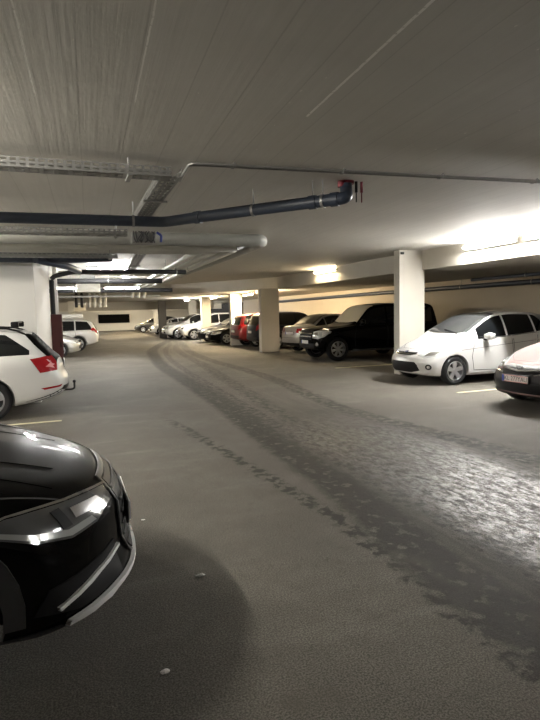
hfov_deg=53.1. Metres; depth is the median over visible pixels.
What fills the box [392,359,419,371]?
grille
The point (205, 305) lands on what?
column
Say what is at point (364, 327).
off roader
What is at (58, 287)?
lamp
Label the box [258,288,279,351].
column
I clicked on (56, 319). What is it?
tall cabinet
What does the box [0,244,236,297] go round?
insulated pipe
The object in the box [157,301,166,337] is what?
column
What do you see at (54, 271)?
column
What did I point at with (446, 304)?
wall
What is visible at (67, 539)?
estate car
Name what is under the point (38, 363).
tail light
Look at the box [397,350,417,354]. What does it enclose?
grille
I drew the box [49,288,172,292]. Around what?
insulated pipe
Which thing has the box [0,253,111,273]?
insulated pipe
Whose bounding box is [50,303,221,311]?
beam
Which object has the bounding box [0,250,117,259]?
cable tray
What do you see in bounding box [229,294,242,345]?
column
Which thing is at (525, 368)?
grille
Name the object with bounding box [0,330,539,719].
floor
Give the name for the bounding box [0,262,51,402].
wall pier
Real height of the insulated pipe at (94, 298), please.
1.008 m
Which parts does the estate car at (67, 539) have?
wheel arch trim, lamp frame, lamp frame, license plate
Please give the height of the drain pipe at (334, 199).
0.359 m
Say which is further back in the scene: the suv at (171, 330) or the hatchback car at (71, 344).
the suv at (171, 330)
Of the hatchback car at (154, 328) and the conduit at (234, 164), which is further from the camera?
the hatchback car at (154, 328)
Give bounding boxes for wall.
[50,309,200,330]
[243,276,539,323]
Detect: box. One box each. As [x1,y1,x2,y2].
[62,314,82,318]
[76,275,99,292]
[131,231,162,244]
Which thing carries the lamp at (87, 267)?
hanging from the ceiling
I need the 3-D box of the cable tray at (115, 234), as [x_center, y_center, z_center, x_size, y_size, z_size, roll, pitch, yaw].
[-4.835,-1.901,7.556,5.489,0.265,0.282,-3,5,-17]
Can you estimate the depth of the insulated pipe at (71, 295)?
24.08 m
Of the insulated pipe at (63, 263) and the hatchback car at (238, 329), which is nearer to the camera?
the insulated pipe at (63, 263)
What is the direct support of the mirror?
attached to the hatchback car at (470, 343)
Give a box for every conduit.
[179,165,539,183]
[180,162,539,182]
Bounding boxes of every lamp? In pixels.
[57,275,74,288]
[86,264,126,268]
[104,285,139,288]
[314,268,336,273]
[463,236,517,250]
[523,232,539,240]
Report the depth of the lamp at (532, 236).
10.31 m
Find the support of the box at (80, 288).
hanging from the ceiling
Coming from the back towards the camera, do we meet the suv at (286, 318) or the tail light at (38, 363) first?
the suv at (286, 318)
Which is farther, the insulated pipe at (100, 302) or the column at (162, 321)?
the column at (162, 321)
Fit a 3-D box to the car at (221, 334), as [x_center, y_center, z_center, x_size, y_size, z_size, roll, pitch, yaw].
[-1.229,-1.662,29.556,4.620,1.440,2.158,-3,5,-21]
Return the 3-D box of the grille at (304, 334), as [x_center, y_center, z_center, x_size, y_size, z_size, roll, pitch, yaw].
[1.229,-0.849,18.215,0.140,0.304,0.962,-3,5,-21]
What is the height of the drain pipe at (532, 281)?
0.395 m
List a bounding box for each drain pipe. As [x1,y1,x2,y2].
[0,179,362,226]
[279,277,539,302]
[471,272,539,281]
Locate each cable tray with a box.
[0,155,181,215]
[0,226,126,238]
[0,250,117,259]
[122,254,145,278]
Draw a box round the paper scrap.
[160,668,169,674]
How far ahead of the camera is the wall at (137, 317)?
60.24 m
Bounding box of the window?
[98,314,129,322]
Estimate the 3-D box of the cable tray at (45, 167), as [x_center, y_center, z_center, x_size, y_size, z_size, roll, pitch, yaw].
[-3.963,-1.781,5.572,5.706,0.195,3.138,-3,5,-21]
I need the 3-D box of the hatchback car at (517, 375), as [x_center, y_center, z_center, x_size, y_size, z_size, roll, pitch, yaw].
[5.885,-0.055,9.289,4.333,1.480,2.100,-3,5,-21]
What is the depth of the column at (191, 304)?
37.36 m
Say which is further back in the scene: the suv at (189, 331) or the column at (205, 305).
the suv at (189, 331)
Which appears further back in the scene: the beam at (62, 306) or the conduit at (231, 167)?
the beam at (62, 306)
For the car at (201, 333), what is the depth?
30.66 m
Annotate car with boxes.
[0,321,75,418]
[0,424,135,644]
[62,319,99,350]
[63,335,81,356]
[134,316,174,332]
[149,317,184,333]
[196,318,229,342]
[205,325,229,344]
[230,313,258,346]
[282,313,340,350]
[391,311,539,384]
[494,342,539,398]
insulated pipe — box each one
[0,230,266,285]
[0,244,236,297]
[0,248,217,297]
[0,250,198,297]
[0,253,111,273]
[49,257,185,313]
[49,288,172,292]
[49,293,159,297]
[51,269,161,283]
[75,287,77,307]
[80,293,82,307]
[88,293,90,306]
[93,293,95,306]
[98,287,103,306]
[104,293,106,306]
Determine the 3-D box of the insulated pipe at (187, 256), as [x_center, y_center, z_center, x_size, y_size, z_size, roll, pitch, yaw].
[-6.986,-2.382,15.982,7.447,0.690,14.402,-3,5,-21]
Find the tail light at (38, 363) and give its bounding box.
[30,355,56,372]
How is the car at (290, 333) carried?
on the floor
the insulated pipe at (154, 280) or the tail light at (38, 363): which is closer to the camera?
the tail light at (38, 363)
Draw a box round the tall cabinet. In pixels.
[50,314,63,358]
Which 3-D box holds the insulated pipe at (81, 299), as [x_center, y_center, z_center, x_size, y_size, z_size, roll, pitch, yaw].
[-9.210,-3.098,26.489,0.156,1.008,2.370,-3,5,-21]
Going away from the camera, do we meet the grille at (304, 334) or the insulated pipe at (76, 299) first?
the grille at (304, 334)
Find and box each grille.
[90,449,132,549]
[300,330,313,339]
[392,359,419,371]
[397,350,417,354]
[496,361,539,375]
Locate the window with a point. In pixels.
(108, 318)
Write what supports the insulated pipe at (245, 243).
hanging from the ceiling
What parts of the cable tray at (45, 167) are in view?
tray rail, tray rail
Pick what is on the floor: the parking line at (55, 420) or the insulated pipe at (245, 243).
the parking line at (55, 420)
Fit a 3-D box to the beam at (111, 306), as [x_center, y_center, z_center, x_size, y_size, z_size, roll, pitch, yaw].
[-8.855,-4.073,40.514,9.400,0.600,0.500,-3,5,-21]
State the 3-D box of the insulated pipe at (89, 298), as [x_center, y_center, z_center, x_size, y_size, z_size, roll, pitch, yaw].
[-8.864,-3.117,26.619,0.156,1.008,2.370,-3,5,-21]
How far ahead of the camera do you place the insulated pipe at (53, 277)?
13.26 m
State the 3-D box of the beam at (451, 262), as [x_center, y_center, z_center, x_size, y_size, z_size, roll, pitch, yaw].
[-6.704,-3.582,27.208,23.000,0.680,76.000,-3,5,-21]
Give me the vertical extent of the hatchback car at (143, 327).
1.510 m
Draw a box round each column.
[52,267,58,313]
[68,301,74,318]
[153,310,157,333]
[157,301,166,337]
[187,300,195,314]
[200,297,210,340]
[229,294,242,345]
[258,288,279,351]
[394,250,424,373]
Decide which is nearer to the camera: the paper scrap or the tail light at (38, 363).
the paper scrap
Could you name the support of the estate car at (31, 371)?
on the floor
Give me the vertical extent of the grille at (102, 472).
0.489 m
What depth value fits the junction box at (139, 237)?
8.35 m
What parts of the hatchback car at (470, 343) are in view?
sill trim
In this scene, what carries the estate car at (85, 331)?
on the floor
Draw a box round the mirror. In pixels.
[483,332,495,339]
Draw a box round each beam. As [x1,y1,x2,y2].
[49,229,539,304]
[50,302,67,309]
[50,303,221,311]
[86,301,213,310]
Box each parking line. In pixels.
[8,420,61,424]
[456,389,496,392]
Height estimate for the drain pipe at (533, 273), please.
0.178 m
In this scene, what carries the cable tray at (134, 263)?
hanging from the ceiling
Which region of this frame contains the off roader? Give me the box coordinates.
[299,303,436,360]
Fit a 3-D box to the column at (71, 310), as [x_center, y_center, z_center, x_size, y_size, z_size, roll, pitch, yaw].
[-12.786,-2.464,34.851,0.400,2.620,0.400,-3,5,-21]
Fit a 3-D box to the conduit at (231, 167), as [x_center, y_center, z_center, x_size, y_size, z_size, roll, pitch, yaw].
[2.658,-2.042,6.172,7.293,0.071,0.531,-2,5,-11]
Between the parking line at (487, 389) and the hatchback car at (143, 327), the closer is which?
the parking line at (487, 389)
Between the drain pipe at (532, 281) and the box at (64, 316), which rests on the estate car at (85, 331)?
the box at (64, 316)
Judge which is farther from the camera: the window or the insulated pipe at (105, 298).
the window
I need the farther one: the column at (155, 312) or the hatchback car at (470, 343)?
the column at (155, 312)
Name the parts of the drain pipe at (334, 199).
valve handle, valve handle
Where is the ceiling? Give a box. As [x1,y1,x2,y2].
[0,0,539,288]
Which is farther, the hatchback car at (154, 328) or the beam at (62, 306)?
the hatchback car at (154, 328)
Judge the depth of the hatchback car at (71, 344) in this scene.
21.65 m
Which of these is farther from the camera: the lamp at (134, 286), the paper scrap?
the lamp at (134, 286)
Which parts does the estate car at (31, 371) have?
roof rail, roof rail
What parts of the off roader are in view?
wheel arch trim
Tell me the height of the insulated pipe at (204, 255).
0.690 m
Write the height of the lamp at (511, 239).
0.110 m
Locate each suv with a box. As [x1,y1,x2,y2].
[161,313,200,338]
[177,312,228,339]
[246,311,307,347]
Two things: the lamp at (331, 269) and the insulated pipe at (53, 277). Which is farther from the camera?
the lamp at (331, 269)
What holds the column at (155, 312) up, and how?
on the floor
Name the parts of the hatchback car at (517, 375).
license plate, bumper panel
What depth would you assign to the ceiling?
4.02 m
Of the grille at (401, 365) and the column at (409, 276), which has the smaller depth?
the grille at (401, 365)

